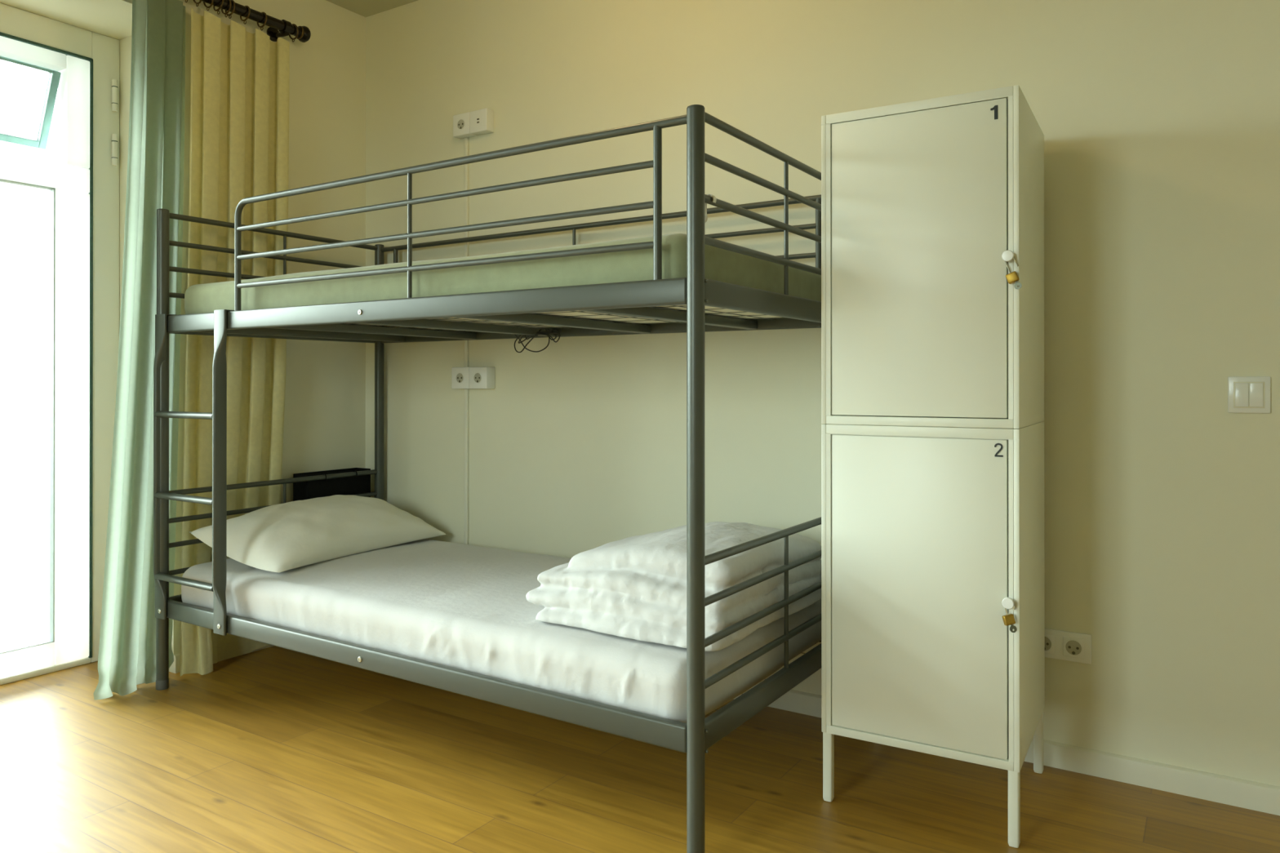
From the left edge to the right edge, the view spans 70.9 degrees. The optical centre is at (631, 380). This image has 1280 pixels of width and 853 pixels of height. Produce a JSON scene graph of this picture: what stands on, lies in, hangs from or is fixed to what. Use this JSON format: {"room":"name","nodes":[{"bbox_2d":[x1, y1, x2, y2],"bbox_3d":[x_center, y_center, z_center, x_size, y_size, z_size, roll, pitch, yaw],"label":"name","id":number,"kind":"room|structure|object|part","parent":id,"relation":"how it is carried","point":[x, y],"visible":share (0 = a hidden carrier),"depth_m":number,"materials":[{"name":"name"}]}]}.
{"room":"dormitory","nodes":[
{"label":"dormitory","id":0,"kind":"room"},
{"bbox_2d":[0,0,365,672],"bbox_3d":[-2.630,-0.272,2.097,0.550,2.597,4.600,0,0,33],"label":"wall","id":1,"kind":"structure","parent":0,"point":[324,429],"depth_m":3.64,"materials":[{"name":"beige paint"}]},
{"bbox_2d":[0,3,119,685],"bbox_3d":[-2.877,-0.125,2.018,0.199,2.302,3.298,0,0,33],"label":"door","id":2,"kind":"structure","parent":1,"relation":"in","point":[82,64],"depth_m":3.23,"materials":[{"name":"white plastic"}]},
{"bbox_3d":[-2.330,-0.985,2.894,0.006,0.247,0.803,27,14,30],"label":"glass pane","id":3,"kind":"part","parent":2,"relation":"part of","materials":[{"name":"clear glass"}]},
{"bbox_3d":[-2.335,-0.979,2.897,0.046,0.283,0.855,27,14,30],"label":"transom sash","id":4,"kind":"part","parent":2,"relation":"part of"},
{"bbox_2d":[173,644,274,673],"bbox_3d":[-1.375,0.998,3.507,0.013,0.064,0.837,0,0,33],"label":"baseboard","id":5,"kind":"structure","parent":1,"relation":"attached to","point":[176,657],"depth_m":3.16,"materials":[{"name":"beige paint"}]},
{"bbox_2d":[185,0,311,42],"bbox_3d":[-2.383,-1.355,1.877,0.106,0.077,3.996,0,0,33],"label":"curtain rod","id":6,"kind":"object","parent":1,"relation":"attached to","point":[303,33],"visible":0.99,"depth_m":3.37,"materials":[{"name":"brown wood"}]},
{"bbox_2d":[93,0,185,700],"bbox_3d":[-1.642,-0.145,3.008,0.094,2.335,0.305,0,0,33],"label":"curtain","id":7,"kind":"object","parent":6,"relation":"hanging from","point":[126,657],"visible":0.85,"depth_m":3.00,"materials":[{"name":"green fabric"}]},
{"bbox_2d":[179,7,289,676],"bbox_3d":[-1.448,-0.144,3.292,0.089,2.335,0.457,0,0,26],"label":"curtain","id":8,"kind":"object","parent":6,"relation":"hanging from","point":[240,88],"visible":0.76,"depth_m":3.29,"materials":[{"name":"beige fabric"}]},
{"bbox_3d":[-2.377,-1.362,1.846,0.038,0.038,3.950,0,0,33],"label":"rod","id":9,"kind":"part","parent":6,"relation":"part of","materials":[{"name":"black metal"}]},
{"bbox_2d":[326,0,417,17],"bbox_3d":[-0.325,-1.649,0.601,6.050,0.150,5.000,0,0,33],"label":"ceiling","id":10,"kind":"structure","parent":0,"point":[366,8],"depth_m":3.75,"materials":[{"name":"beige paint"}]},
{"bbox_2d":[0,645,1279,852],"bbox_3d":[-0.325,1.083,0.594,6.050,0.120,5.000,0,0,33],"label":"floor","id":11,"kind":"structure","parent":0,"point":[273,749],"depth_m":2.29,"materials":[{"name":"brown wood"}]},
{"bbox_2d":[153,104,821,852],"bbox_3d":[-0.464,0.228,2.823,2.078,1.601,0.974,0,0,33],"label":"bunk bed","id":12,"kind":"object","parent":11,"relation":"on","point":[634,299],"visible":0.85,"depth_m":2.32,"materials":[{"name":"grey metal"}]},
{"bbox_3d":[-1.565,0.216,3.003,0.038,1.565,0.038,0,0,33],"label":"post","id":13,"kind":"part","parent":12,"relation":"part of","materials":[{"name":"grey metal"}]},
{"bbox_3d":[-1.312,0.759,3.387,0.022,0.057,0.890,0,0,33],"label":"rail","id":14,"kind":"part","parent":12,"relation":"part of","materials":[{"name":"grey metal"}]},
{"bbox_3d":[-1.312,-0.185,3.389,0.022,0.056,0.890,0,0,33],"label":"rail","id":15,"kind":"part","parent":12,"relation":"part of","materials":[{"name":"grey metal"}]},
{"bbox_3d":[-1.312,0.382,3.388,0.018,0.019,0.892,0,0,33],"label":"panel","id":16,"kind":"part","parent":12,"relation":"part of","materials":[{"name":"grey metal"}]},
{"bbox_3d":[-1.312,-0.553,3.390,0.018,0.019,0.892,0,0,33],"label":"panel","id":17,"kind":"part","parent":12,"relation":"part of","materials":[{"name":"grey metal"}]},
{"bbox_2d":[293,467,370,501],"bbox_3d":[-1.198,0.435,3.642,0.119,0.134,0.310,0,0,33],"label":"storage box","id":18,"kind":"object","parent":12,"relation":"hanging from","point":[348,486],"visible":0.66,"depth_m":3.60,"materials":[{"name":"black plastic"}]},
{"bbox_3d":[-1.058,0.218,3.773,0.038,1.565,0.038,0,0,33],"label":"post","id":19,"kind":"part","parent":12,"relation":"part of","materials":[{"name":"grey metal"}]},
{"bbox_3d":[-0.715,0.756,2.442,2.004,0.057,0.024,0,0,33],"label":"rail","id":20,"kind":"part","parent":12,"relation":"part of","materials":[{"name":"grey metal"}]},
{"bbox_3d":[-0.715,-0.187,2.444,2.004,0.056,0.024,0,0,33],"label":"rail","id":21,"kind":"part","parent":12,"relation":"part of","materials":[{"name":"grey metal"}]},
{"bbox_3d":[-0.549,-0.382,2.336,1.609,0.354,0.019,0,0,33],"label":"guard rail","id":22,"kind":"part","parent":12,"relation":"part of","materials":[{"name":"grey metal"}]},
{"bbox_2d":[184,233,821,331],"bbox_3d":[-0.462,-0.259,2.828,1.954,0.142,0.864,0,0,33],"label":"mattress","id":23,"kind":"object","parent":12,"relation":"on","point":[721,264],"visible":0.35,"depth_m":2.32,"materials":[{"name":"fabric"}]},
{"bbox_2d":[513,328,562,352],"bbox_3d":[-0.334,-0.137,3.129,0.230,0.082,0.045,0,0,33],"label":"cable","id":24,"kind":"object","parent":12,"relation":"hanging from","point":[545,332],"visible":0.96,"depth_m":3.11,"materials":[{"name":"black plastic"}]},
{"bbox_3d":[-0.207,-0.185,3.215,2.004,0.056,0.024,0,0,33],"label":"rail","id":25,"kind":"part","parent":12,"relation":"part of","materials":[{"name":"grey metal"}]},
{"bbox_3d":[-0.207,-0.548,3.216,2.006,0.019,0.018,0,0,33],"label":"guard rail","id":26,"kind":"part","parent":12,"relation":"part of","materials":[{"name":"grey metal"}]},
{"bbox_3d":[0.135,0.213,1.883,0.038,1.565,0.038,0,0,33],"label":"post","id":27,"kind":"part","parent":12,"relation":"part of","materials":[{"name":"grey metal"}]},
{"bbox_2d":[704,193,716,223],"bbox_3d":[0.160,-0.369,1.943,0.049,0.064,0.012,0,0,33],"label":"hook","id":28,"kind":"object","parent":12,"relation":"hanging from","point":[714,199],"visible":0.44,"depth_m":1.94,"materials":[{"name":"white"}]},
{"bbox_3d":[0.389,-0.187,2.270,0.022,0.056,0.890,0,0,33],"label":"rail","id":29,"kind":"part","parent":12,"relation":"part of","materials":[{"name":"grey metal"}]},
{"bbox_3d":[0.389,0.385,2.268,0.018,0.019,0.892,0,0,33],"label":"panel","id":30,"kind":"part","parent":12,"relation":"part of","materials":[{"name":"grey metal"}]},
{"bbox_3d":[0.389,-0.561,2.271,0.018,0.019,0.892,0,0,33],"label":"panel","id":31,"kind":"part","parent":12,"relation":"part of","materials":[{"name":"grey metal"}]},
{"bbox_3d":[0.389,0.756,2.267,0.022,0.057,0.890,0,0,33],"label":"rail","id":32,"kind":"part","parent":12,"relation":"part of","materials":[{"name":"grey metal"}]},
{"bbox_3d":[-0.462,0.698,2.827,1.932,0.098,0.837,0,0,33],"label":"mattress","id":33,"kind":"object","parent":12,"relation":"on","visible":0},
{"bbox_2d":[181,538,821,723],"bbox_3d":[-0.461,0.685,2.824,1.976,0.149,0.881,0,0,33],"label":"fitted sheet","id":34,"kind":"object","parent":33,"relation":"on","point":[463,606],"visible":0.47,"depth_m":2.43,"materials":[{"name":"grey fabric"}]},
{"bbox_2d":[188,494,445,573],"bbox_3d":[-1.103,0.524,3.276,0.440,0.184,0.810,0,0,28],"label":"pillow","id":35,"kind":"object","parent":34,"relation":"on","point":[279,538],"visible":0.99,"depth_m":3.08,"materials":[{"name":"white fabric"}]},
{"bbox_2d":[525,521,821,651],"bbox_3d":[0.144,0.502,2.452,0.606,0.218,0.742,0,0,33],"label":"duvet","id":36,"kind":"object","parent":34,"relation":"on","point":[633,587],"visible":0.77,"depth_m":2.21,"materials":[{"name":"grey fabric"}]},
{"bbox_2d":[821,421,1044,848],"bbox_3d":[0.769,0.567,2.267,0.448,0.919,0.483,0,0,31],"label":"locker","id":37,"kind":"object","parent":11,"relation":"on","point":[929,535],"visible":0.97,"depth_m":2.07,"materials":[{"name":"white metal"}]},
{"bbox_3d":[0.482,0.941,2.195,0.023,0.171,0.023,0,0,31],"label":"leg","id":38,"kind":"part","parent":37,"relation":"part of","materials":[{"name":"white metal"}]},
{"bbox_3d":[0.661,0.484,2.086,0.396,0.704,0.018,0,0,31],"label":"door","id":39,"kind":"part","parent":37,"relation":"part of","materials":[{"name":"white metal"}]},
{"bbox_2d":[821,84,1044,428],"bbox_3d":[0.769,-0.269,2.269,0.448,0.752,0.483,0,0,31],"label":"locker","id":40,"kind":"object","parent":37,"relation":"on","point":[925,203],"visible":0.99,"depth_m":2.08,"materials":[{"name":"white metal"}]},
{"bbox_3d":[0.825,-0.271,1.966,0.025,0.025,0.021,0,0,31],"label":"hasp knob","id":41,"kind":"part","parent":40,"relation":"part of","materials":[{"name":"white plastic"}]},
{"bbox_2d":[1004,255,1022,288],"bbox_3d":[0.833,-0.239,1.963,0.038,0.083,0.012,0,0,31],"label":"padlock","id":42,"kind":"object","parent":40,"relation":"hanging from","point":[1011,277],"visible":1,"depth_m":1.96,"materials":[{"name":"gold metal"}]},
{"bbox_3d":[0.669,0.484,2.099,0.423,0.708,0.004,0,0,31],"label":"panel","id":43,"kind":"part","parent":37,"relation":"part of","materials":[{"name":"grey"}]},
{"bbox_3d":[0.825,0.487,1.964,0.025,0.025,0.021,0,0,31],"label":"hasp knob","id":44,"kind":"part","parent":37,"relation":"part of","materials":[{"name":"white plastic"}]},
{"bbox_2d":[1001,605,1017,632],"bbox_3d":[0.825,0.513,1.961,0.030,0.072,0.016,0,0,-8],"label":"padlock","id":45,"kind":"object","parent":37,"relation":"hanging from","point":[1008,620],"visible":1,"depth_m":1.96,"materials":[{"name":"gold metal"}]},
{"bbox_3d":[0.843,0.941,1.979,0.023,0.171,0.023,0,0,31],"label":"leg","id":46,"kind":"part","parent":37,"relation":"part of","materials":[{"name":"white metal"}]},
{"bbox_3d":[1.066,0.942,2.353,0.023,0.171,0.023,0,0,31],"label":"leg","id":47,"kind":"part","parent":37,"relation":"part of","materials":[{"name":"white metal"}]},
{"bbox_2d":[365,0,1279,786],"bbox_3d":[0.984,-0.271,2.610,6.050,2.597,0.200,0,0,33],"label":"wall","id":48,"kind":"structure","parent":0,"point":[1158,121],"depth_m":2.61,"materials":[{"name":"beige paint"}]},
{"bbox_2d":[464,388,468,544],"bbox_3d":[-0.650,0.500,3.544,0.017,0.932,0.011,0,0,33],"label":"cable trunking","id":49,"kind":"object","parent":48,"relation":"attached to","point":[466,390],"visible":0.56,"depth_m":3.54,"materials":[{"name":"beige paint"}]},
{"bbox_2d":[464,137,468,367],"bbox_3d":[-0.650,-0.504,3.547,0.017,0.906,0.011,0,0,33],"label":"cable trunking","id":50,"kind":"object","parent":48,"relation":"attached to","point":[466,140],"visible":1,"depth_m":3.54,"materials":[{"name":"beige paint"}]},
{"bbox_2d":[453,107,493,138],"bbox_3d":[-0.617,-1.001,3.506,0.178,0.085,0.045,0,0,33],"label":"wall socket","id":51,"kind":"object","parent":48,"relation":"attached to","point":[480,122],"visible":1,"depth_m":3.48,"materials":[{"name":"white plastic"}]},
{"bbox_2d":[451,366,495,388],"bbox_3d":[-0.616,-0.009,3.499,0.185,0.084,0.052,0,0,33],"label":"wall socket","id":52,"kind":"object","parent":48,"relation":"attached to","point":[481,377],"visible":1,"depth_m":3.47,"materials":[{"name":"white plastic"}]},
{"bbox_2d":[733,683,1279,815],"bbox_3d":[1.072,0.995,2.422,5.300,0.064,0.013,0,0,33],"label":"baseboard","id":53,"kind":"structure","parent":48,"relation":"attached to","point":[1239,793],"depth_m":2.27,"materials":[{"name":"beige paint"}]},
{"bbox_2d":[1044,628,1091,664],"bbox_3d":[1.133,0.702,2.383,0.155,0.077,0.013,0,0,33],"label":"double socket","id":54,"kind":"object","parent":48,"relation":"attached to","point":[1067,646],"visible":0.69,"depth_m":2.37,"materials":[{"name":"white plastic"}]},
{"bbox_2d":[1227,376,1271,413],"bbox_3d":[1.482,0.035,2.156,0.085,0.088,0.016,0,0,33],"label":"light switch","id":55,"kind":"object","parent":48,"relation":"attached to","point":[1246,394],"visible":1,"depth_m":2.15,"materials":[{"name":"white plastic"}]},
{"bbox_3d":[1.481,0.035,2.155,0.062,0.063,0.002,0,0,33],"label":"frame","id":56,"kind":"part","parent":55,"relation":"part of","materials":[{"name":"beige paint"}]}
]}

